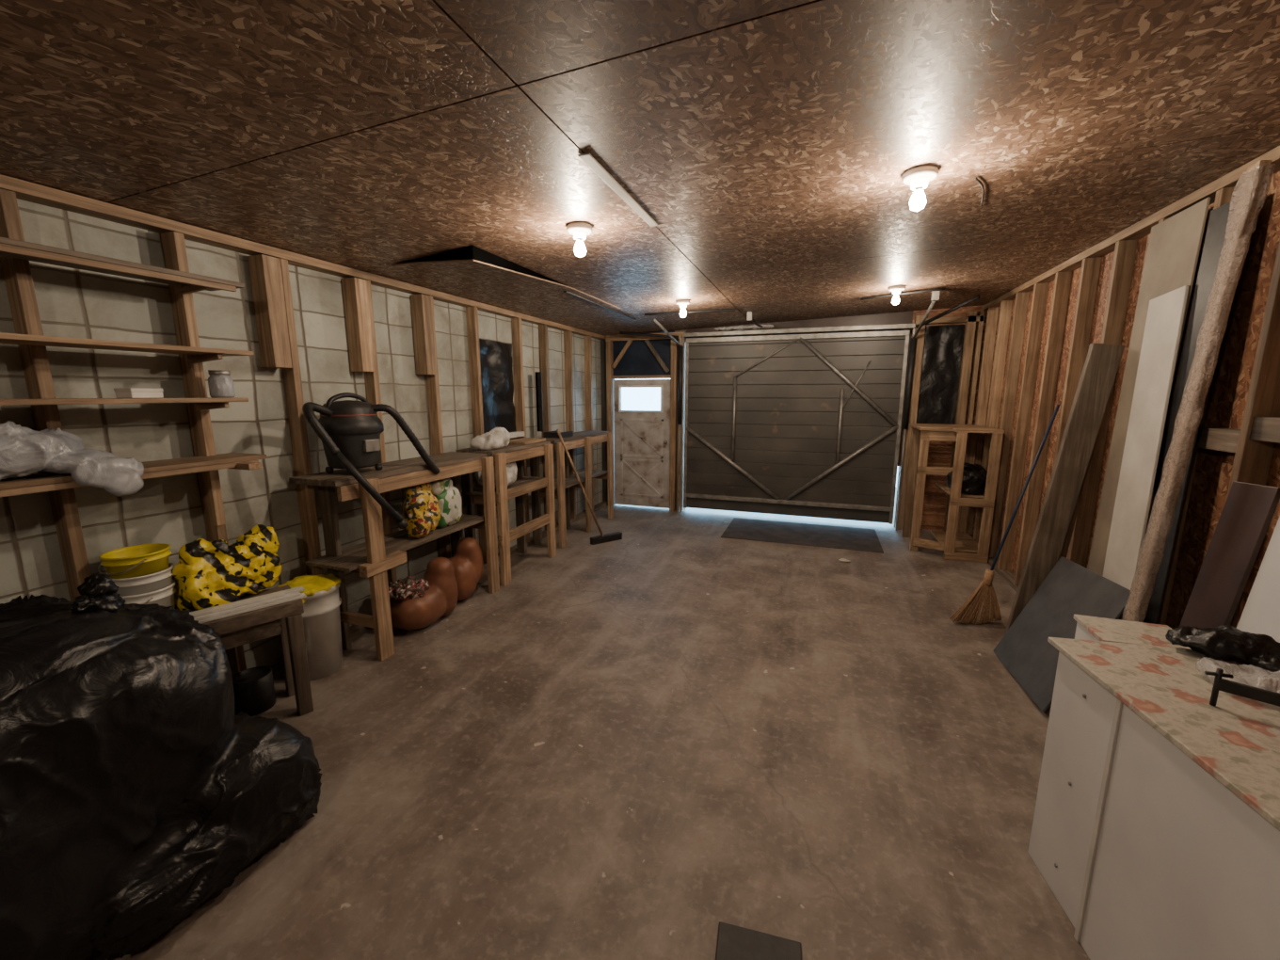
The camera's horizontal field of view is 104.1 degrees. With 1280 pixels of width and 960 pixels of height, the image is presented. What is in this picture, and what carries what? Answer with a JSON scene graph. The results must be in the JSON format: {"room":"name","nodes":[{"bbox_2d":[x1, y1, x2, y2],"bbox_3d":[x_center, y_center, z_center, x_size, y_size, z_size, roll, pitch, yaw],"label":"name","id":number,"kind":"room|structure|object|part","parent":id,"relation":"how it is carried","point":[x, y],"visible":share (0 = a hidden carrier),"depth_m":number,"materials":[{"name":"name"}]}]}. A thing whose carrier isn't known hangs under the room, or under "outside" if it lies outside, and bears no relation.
{"room":"garage","nodes":[
{"label":"garage","id":0,"kind":"room"},
{"bbox_2d":[0,198,602,669],"bbox_3d":[-2.210,-0.211,2.677,0.120,2.700,9.550,3,10,19],"label":"wall","id":1,"kind":"structure","parent":0,"point":[72,302],"depth_m":2.56,"materials":[{"name":"beige brick"}]},
{"bbox_2d":[113,492,1089,959],"bbox_3d":[0.510,1.076,3.450,5.000,0.100,12.600,3,10,19],"label":"floor","id":2,"kind":"structure","parent":0,"point":[656,736],"depth_m":2.12,"materials":[{"name":"concrete"}]},
{"bbox_2d":[0,575,321,959],"bbox_3d":[-1.928,0.864,1.390,1.131,1.020,1.469,3,10,19],"label":"garbage bag","id":3,"kind":"object","parent":2,"relation":"on","point":[134,793],"visible":1,"depth_m":1.43,"materials":[{"name":"black plastic"}]},
{"bbox_2d":[184,584,313,716],"bbox_3d":[-2.034,0.915,2.326,0.290,0.600,0.780,9,13,43],"label":"bench","id":4,"kind":"object","parent":2,"relation":"on","point":[284,620],"visible":0.41,"depth_m":2.44,"materials":[{"name":"brown wood"}]},
{"bbox_2d":[118,579,175,611],"bbox_3d":[-2.179,0.551,2.195,0.214,0.160,0.218,3,10,19],"label":"bucket","id":5,"kind":"object","parent":4,"relation":"on","point":[163,597],"visible":0.28,"depth_m":2.16,"materials":[{"name":"plastic"}]},
{"bbox_2d":[107,562,174,596],"bbox_3d":[-2.180,0.463,2.185,0.216,0.140,0.216,3,10,19],"label":"bucket","id":6,"kind":"object","parent":5,"relation":"on","point":[150,583],"visible":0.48,"depth_m":2.12,"materials":[{"name":"plastic"}]},
{"bbox_2d":[97,543,171,578],"bbox_3d":[-2.179,0.370,2.164,0.222,0.130,0.227,3,10,19],"label":"bucket","id":7,"kind":"object","parent":6,"relation":"on","point":[144,559],"visible":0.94,"depth_m":2.12,"materials":[{"name":"plastic"}]},
{"bbox_2d":[172,523,281,611],"bbox_3d":[-2.014,0.408,2.439,0.242,0.329,0.449,3,10,19],"label":"bag","id":8,"kind":"object","parent":4,"relation":"on","point":[213,572],"visible":0.94,"depth_m":2.36,"materials":[{"name":"yellow plastic"}]},
{"bbox_2d":[185,586,305,622],"bbox_3d":[-1.998,0.611,2.210,0.118,0.038,0.880,9,13,43],"label":"boards","id":9,"kind":"object","parent":4,"relation":"on","point":[211,614],"visible":0.48,"depth_m":2.33,"materials":[{"name":"wood"}]},
{"bbox_2d":[230,666,276,716],"bbox_3d":[-1.988,1.085,2.568,0.170,0.182,0.170,3,10,19],"label":"paint can","id":10,"kind":"object","parent":2,"relation":"on","point":[253,688],"visible":0.98,"depth_m":2.52,"materials":[{"name":"black metal"}]},
{"bbox_2d":[0,174,607,701],"bbox_3d":[-2.096,-0.044,2.665,0.119,2.376,9.550,3,10,19],"label":"framing","id":11,"kind":"object","parent":2,"relation":"on","point":[268,265],"visible":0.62,"depth_m":2.84,"materials":[{"name":"brown wood"}]},
{"bbox_2d":[0,231,267,526],"bbox_3d":[-2.392,-0.244,1.201,0.329,1.370,2.700,3,10,19],"label":"shelving","id":12,"kind":"object","parent":11,"relation":"attached to","point":[186,283],"visible":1,"depth_m":2.13,"materials":[{"name":"brown wood"}]},
{"bbox_2d":[0,420,147,495],"bbox_3d":[-2.208,-0.061,1.766,0.268,0.312,0.626,5,11,25],"label":"plastic sack","id":13,"kind":"object","parent":12,"relation":"on","point":[25,450],"visible":1,"depth_m":1.81,"materials":[{"name":"white plastic"}]},
{"bbox_2d":[113,387,163,398],"bbox_3d":[-2.106,-0.366,2.100,0.084,0.040,0.124,1,10,8],"label":"box","id":14,"kind":"object","parent":12,"relation":"on","point":[120,392],"visible":1,"depth_m":2.06,"materials":[{"name":"white cardboard"}]},
{"bbox_2d":[208,369,235,397],"bbox_3d":[-1.986,-0.455,2.365,0.092,0.126,0.092,3,10,19],"label":"mason jar","id":15,"kind":"object","parent":12,"relation":"on","point":[220,384],"visible":0.98,"depth_m":2.33,"materials":[{"name":"clear glass"}]},
{"bbox_2d":[479,338,524,438],"bbox_3d":[-1.325,-0.850,4.750,0.099,0.910,0.600,3,10,19],"label":"window","id":16,"kind":"structure","parent":11,"relation":"attached to","point":[499,411],"depth_m":4.74,"materials":[{"name":"black glass"}]},
{"bbox_2d":[534,371,543,431],"bbox_3d":[-1.053,-0.829,5.302,0.070,0.620,0.080,3,10,19],"label":"bar","id":17,"kind":"object","parent":11,"relation":"attached to","point":[538,375],"visible":1,"depth_m":5.26,"materials":[{"name":"black metal"}]},
{"bbox_2d":[276,573,343,680],"bbox_3d":[-1.894,0.841,2.876,0.308,0.557,0.332,3,10,19],"label":"bucket","id":18,"kind":"object","parent":2,"relation":"on","point":[321,616],"visible":0.64,"depth_m":2.82,"materials":[{"name":"white plastic"}]},
{"bbox_2d":[288,451,499,661],"bbox_3d":[-1.573,0.445,3.486,0.420,1.130,1.350,3,10,19],"label":"workbench","id":19,"kind":"object","parent":2,"relation":"on","point":[372,558],"visible":0.83,"depth_m":3.06,"materials":[{"name":"brown wood"}]},
{"bbox_2d":[302,392,440,529],"bbox_3d":[-1.562,-0.120,3.017,0.710,0.807,0.529,-5,11,-29],"label":"shop vacuum","id":20,"kind":"object","parent":19,"relation":"on","point":[349,431],"visible":1,"depth_m":2.88,"materials":[{"name":"black plastic"}]},
{"bbox_2d":[401,481,441,539],"bbox_3d":[-1.517,0.199,3.451,0.199,0.384,0.257,3,10,19],"label":"bag","id":21,"kind":"object","parent":19,"relation":"on","point":[422,510],"visible":0.96,"depth_m":3.37,"materials":[{"name":"yellow plastic"}]},
{"bbox_2d":[429,477,462,527],"bbox_3d":[-1.460,0.157,3.704,0.198,0.379,0.301,3,10,19],"label":"bag","id":22,"kind":"object","parent":19,"relation":"on","point":[443,490],"visible":0.71,"depth_m":3.65,"materials":[{"name":"plastic"}]},
{"bbox_2d":[388,557,457,630],"bbox_3d":[-1.551,0.797,3.486,0.358,0.436,0.510,3,10,19],"label":"terracotta planter","id":23,"kind":"object","parent":2,"relation":"on","point":[415,603],"visible":0.94,"depth_m":3.38,"materials":[{"name":"ceramic"}]},
{"bbox_2d":[448,537,483,600],"bbox_3d":[-1.423,0.698,3.926,0.301,0.478,0.324,3,10,19],"label":"terracotta planter","id":24,"kind":"object","parent":2,"relation":"on","point":[468,563],"visible":0.65,"depth_m":3.87,"materials":[{"name":"ceramic"}]},
{"bbox_2d":[456,441,556,586],"bbox_3d":[-1.175,0.247,4.598,0.410,1.140,0.943,3,10,19],"label":"workbench","id":25,"kind":"object","parent":2,"relation":"on","point":[522,485],"visible":0.75,"depth_m":4.33,"materials":[{"name":"brown wood"}]},
{"bbox_2d":[469,427,510,449],"bbox_3d":[-1.246,-0.353,4.218,0.263,0.169,0.398,3,10,19],"label":"bag","id":26,"kind":"object","parent":25,"relation":"on","point":[498,438],"visible":1,"depth_m":4.10,"materials":[{"name":"white plastic"}]},
{"bbox_2d":[474,455,517,488],"bbox_3d":[-1.251,-0.084,4.328,0.300,0.312,0.404,3,10,19],"label":"sack","id":27,"kind":"object","parent":25,"relation":"on","point":[511,468],"visible":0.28,"depth_m":4.29,"materials":[{"name":"white plastic"}]},
{"bbox_2d":[508,437,545,444],"bbox_3d":[-1.098,-0.369,4.741,0.250,0.024,0.380,3,10,19],"label":"plank offcut","id":28,"kind":"object","parent":25,"relation":"on","point":[524,440],"visible":0.8,"depth_m":4.67,"materials":[{"name":"brown wood"}]},
{"bbox_2d":[529,430,613,548],"bbox_3d":[-0.749,0.038,5.833,0.370,1.130,1.410,3,10,19],"label":"workbench","id":29,"kind":"object","parent":2,"relation":"on","point":[564,481],"visible":0.76,"depth_m":5.65,"materials":[{"name":"brown wood"}]},
{"bbox_2d":[543,430,573,438],"bbox_3d":[-0.894,-0.502,5.463,0.200,0.059,0.300,3,10,19],"label":"tray","id":30,"kind":"object","parent":29,"relation":"on","point":[550,434],"visible":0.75,"depth_m":5.35,"materials":[{"name":"black plastic"}]},
{"bbox_2d":[556,429,622,544],"bbox_3d":[-0.524,0.075,5.253,0.756,1.255,0.063,-7,12,-34],"label":"push broom","id":31,"kind":"object","parent":2,"relation":"on","point":[602,538],"visible":1,"depth_m":5.34,"materials":[{"name":"brown wood"}]},
{"bbox_2d":[715,921,801,959],"bbox_3d":[0.288,1.402,1.234,0.240,0.015,0.550,3,10,14],"label":"floor mat","id":32,"kind":"object","parent":2,"relation":"on","point":[734,942],"visible":1,"depth_m":1.45,"materials":[{"name":"black rubber"}]},
{"bbox_2d":[605,310,984,532],"bbox_3d":[1.619,-0.724,6.292,4.400,2.474,0.099,3,10,19],"label":"framing","id":33,"kind":"object","parent":2,"relation":"on","point":[971,318],"visible":0.75,"depth_m":5.87,"materials":[{"name":"brown wood"}]},
{"bbox_2d":[613,379,670,508],"bbox_3d":[0.014,-0.495,6.915,0.830,1.770,0.138,3,10,19],"label":"door","id":34,"kind":"structure","parent":33,"relation":"attached to","point":[641,438],"depth_m":6.95,"materials":[{"name":"beige wood"}]},
{"bbox_2d":[916,324,964,423],"bbox_3d":[3.369,-1.176,5.602,0.380,1.080,0.020,3,10,19],"label":"window","id":35,"kind":"structure","parent":33,"relation":"attached to","point":[943,344],"depth_m":5.60,"materials":[{"name":"black plastic"}]},
{"bbox_2d":[720,517,883,553],"bbox_3d":[1.853,0.617,5.784,1.670,0.006,0.940,3,10,19],"label":"rug","id":36,"kind":"object","parent":2,"relation":"on","point":[864,539],"visible":1,"depth_m":5.74,"materials":[{"name":"fabric"}]},
{"bbox_2d":[839,558,850,561],"bbox_3d":[1.975,0.775,4.808,0.107,0.027,0.066,3,10,19],"label":"chip","id":37,"kind":"object","parent":2,"relation":"on","point":[840,559],"visible":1,"depth_m":4.79,"materials":[{"name":"beige wood"}]},
{"bbox_2d":[901,423,1004,563],"bbox_3d":[3.160,0.084,5.158,0.645,1.270,0.870,3,10,19],"label":"shelf unit","id":38,"kind":"object","parent":2,"relation":"on","point":[950,541],"visible":0.92,"depth_m":4.90,"materials":[{"name":"brown wood"}]},
{"bbox_2d":[946,462,987,495],"bbox_3d":[3.202,-0.021,4.867,0.360,0.292,0.341,3,10,19],"label":"bundle","id":39,"kind":"object","parent":38,"relation":"on","point":[974,475],"visible":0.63,"depth_m":4.75,"materials":[{"name":"plastic"}]},
{"bbox_2d":[949,404,1059,624],"bbox_3d":[2.563,0.250,3.456,0.796,1.521,0.142,-3,10,-15],"label":"broom","id":40,"kind":"object","parent":2,"relation":"on","point":[969,611],"visible":1,"depth_m":3.52,"materials":[{"name":"wicker"}]},
{"bbox_2d":[992,556,1131,712],"bbox_3d":[2.273,0.808,2.739,0.329,0.697,0.748,3,10,19],"label":"sheet","id":41,"kind":"object","parent":2,"relation":"on","point":[1070,588],"visible":0.76,"depth_m":2.74,"materials":[{"name":"grey metal"}]},
{"bbox_2d":[1003,343,1125,636],"bbox_3d":[2.514,0.150,2.995,0.373,1.877,0.045,3,10,19],"label":"plank","id":42,"kind":"object","parent":2,"relation":"on","point":[1102,361],"visible":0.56,"depth_m":2.93,"materials":[{"name":"brown wood"}]},
{"bbox_2d":[1058,431,1099,559],"bbox_3d":[2.633,0.154,3.060,0.239,1.837,0.040,3,10,19],"label":"plank","id":43,"kind":"object","parent":2,"relation":"on","point":[1064,550],"visible":0.04,"depth_m":3.05,"materials":[{"name":"brown wood"}]},
{"bbox_2d":[966,145,1279,628],"bbox_3d":[2.143,0.138,1.161,0.094,2.532,9.550,3,10,19],"label":"framing","id":44,"kind":"object","parent":2,"relation":"on","point":[1253,444],"visible":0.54,"depth_m":3.38,"materials":[{"name":"brown wood"}]},
{"bbox_2d":[1072,614,1183,648],"bbox_3d":[1.771,0.918,1.845,0.280,0.760,0.220,3,10,19],"label":"storage cabinet","id":45,"kind":"object","parent":2,"relation":"on","point":[1088,628],"visible":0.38,"depth_m":1.80,"materials":[{"name":"white laminate"}]},
{"bbox_2d":[1102,285,1189,620],"bbox_3d":[2.493,0.124,2.529,0.100,2.092,0.439,3,10,19],"label":"board","id":46,"kind":"object","parent":2,"relation":"on","point":[1166,312],"visible":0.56,"depth_m":2.47,"materials":[{"name":"white wood"}]},
{"bbox_2d":[1087,197,1210,575],"bbox_3d":[2.572,-0.085,2.621,0.080,2.457,0.450,3,10,19],"label":"sheet","id":47,"kind":"object","parent":2,"relation":"on","point":[1175,243],"visible":0.49,"depth_m":2.60,"materials":[{"name":"beige wood"}]},
{"bbox_2d":[1028,637,1279,959],"bbox_3d":[1.529,1.056,0.920,0.672,0.805,1.530,2,10,11],"label":"base cabinet","id":48,"kind":"object","parent":2,"relation":"on","point":[1156,828],"visible":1,"depth_m":1.27,"materials":[{"name":"laminate"}]},
{"bbox_2d":[1162,625,1279,677],"bbox_3d":[1.820,0.496,1.489,0.206,0.099,0.355,-10,14,-44],"label":"bundle","id":49,"kind":"object","parent":48,"relation":"on","point":[1251,648],"visible":1,"depth_m":1.47,"materials":[{"name":"plastic"}]},
{"bbox_2d":[1204,668,1279,706],"bbox_3d":[1.621,0.554,1.150,0.405,0.100,0.166,3,10,19],"label":"clamp","id":50,"kind":"object","parent":48,"relation":"on","point":[1219,684],"visible":1,"depth_m":1.25,"materials":[{"name":"black metal"}]},
{"bbox_2d":[1207,660,1279,704],"bbox_3d":[1.690,0.543,1.317,0.291,0.065,0.187,7,12,35],"label":"clear plastic bag","id":51,"kind":"object","parent":48,"relation":"on","point":[1226,670],"visible":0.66,"depth_m":1.37,"materials":[{"name":"white"}]},
{"bbox_2d":[1143,196,1239,623],"bbox_3d":[2.470,-0.001,2.317,0.066,2.393,0.240,3,10,19],"label":"panel","id":52,"kind":"object","parent":2,"relation":"on","point":[1216,232],"visible":0.34,"depth_m":2.26,"materials":[{"name":"wood"}]},
{"bbox_2d":[1122,160,1275,622],"bbox_3d":[2.167,0.030,2.049,0.334,2.446,0.112,-1,10,-7],"label":"pole","id":53,"kind":"object","parent":2,"relation":"on","point":[1256,178],"visible":0.73,"depth_m":1.96,"materials":[{"name":"brown wood"}]},
{"bbox_2d":[1178,480,1279,628],"bbox_3d":[2.168,0.637,1.944,0.207,1.271,0.260,3,10,19],"label":"panel","id":54,"kind":"object","parent":2,"relation":"on","point":[1248,511],"visible":0.38,"depth_m":1.87,"materials":[{"name":"brown wood"}]},
{"bbox_2d":[1236,515,1279,643],"bbox_3d":[2.124,0.688,1.737,0.186,1.240,0.270,3,10,19],"label":"panel","id":55,"kind":"object","parent":2,"relation":"on","point":[1261,611],"visible":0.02,"depth_m":1.74,"materials":[{"name":"laminate"}]},
{"bbox_2d":[0,0,1279,335],"bbox_3d":[0.017,-1.152,1.706,4.810,0.230,9.750,3,10,19],"label":"ceiling","id":56,"kind":"structure","parent":0,"point":[769,146],"depth_m":1.65,"materials":[{"name":"brown wood"}]},
{"bbox_2d":[566,222,592,256],"bbox_3d":[-0.307,-1.213,2.541,0.132,0.148,0.132,3,10,19],"label":"ceiling light bulb","id":57,"kind":"object","parent":56,"relation":"attached to","point":[579,231],"depth_m":2.51,"materials":[{"name":"white glass"}]},
{"bbox_2d":[577,152,657,226],"bbox_3d":[-0.064,-1.234,2.169,0.044,0.006,0.820,3,10,19],"label":"batten","id":58,"kind":"object","parent":56,"relation":"attached to","point":[587,158],"depth_m":2.06,"materials":[{"name":"beige wood"}]},
{"bbox_2d":[675,299,690,317],"bbox_3d":[0.394,-1.563,4.565,0.132,0.148,0.132,3,10,19],"label":"ceiling light bulb","id":59,"kind":"object","parent":56,"relation":"attached to","point":[682,303],"depth_m":4.54,"materials":[{"name":"white glass"}]},
{"bbox_2d":[888,285,905,304],"bbox_3d":[2.191,-1.575,4.267,0.132,0.148,0.132,3,10,19],"label":"ceiling light bulb","id":60,"kind":"object","parent":56,"relation":"attached to","point":[896,290],"depth_m":4.24,"materials":[{"name":"white glass"}]},
{"bbox_2d":[901,165,938,210],"bbox_3d":[1.141,-1.181,2.044,0.132,0.148,0.132,3,10,19],"label":"ceiling light bulb","id":61,"kind":"object","parent":56,"relation":"attached to","point":[918,178],"depth_m":2.02,"materials":[{"name":"white glass"}]},
{"bbox_2d":[563,176,984,319],"bbox_3d":[0.727,-1.505,3.742,2.649,0.111,2.682,3,10,19],"label":"conduit","id":62,"kind":"object","parent":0,"point":[568,293],"depth_m":4.24,"materials":[{"name":"grey metal"}]},
{"bbox_2d":[600,305,987,530],"bbox_3d":[1.630,-0.853,6.374,4.830,2.700,0.100,3,10,19],"label":"wall","id":63,"kind":"structure","parent":0,"point":[638,360],"depth_m":5.91,"materials":[{"name":"paint"}]},
{"bbox_2d":[619,288,980,530],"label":"door","id":64,"kind":"structure","parent":63,"relation":"in","point":[809,424],"depth_m":6.16,"materials":[{"name":"paint"}]},
{"bbox_2d":[717,323,772,330],"bbox_3d":[1.246,-1.842,6.031,0.737,0.064,0.119,4,11,24],"label":"plastic film","id":65,"kind":"object","parent":64,"relation":"on","point":[727,328],"visible":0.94,"depth_m":6.04,"materials":[{"name":"plastic"}]},
{"bbox_3d":[1.418,-0.619,5.572,3.819,2.513,1.417,3,10,19],"label":"garage door hardware","id":66,"kind":"part","parent":64,"relation":"part of","materials":[{"name":"grey metal"}]},
{"bbox_2d":[972,171,1279,628],"bbox_3d":[2.235,0.060,1.114,0.100,2.700,9.550,3,10,19],"label":"wall","id":67,"kind":"structure","parent":0,"point":[1233,371],"depth_m":2.32,"materials":[{"name":"brown wood"}]}
]}

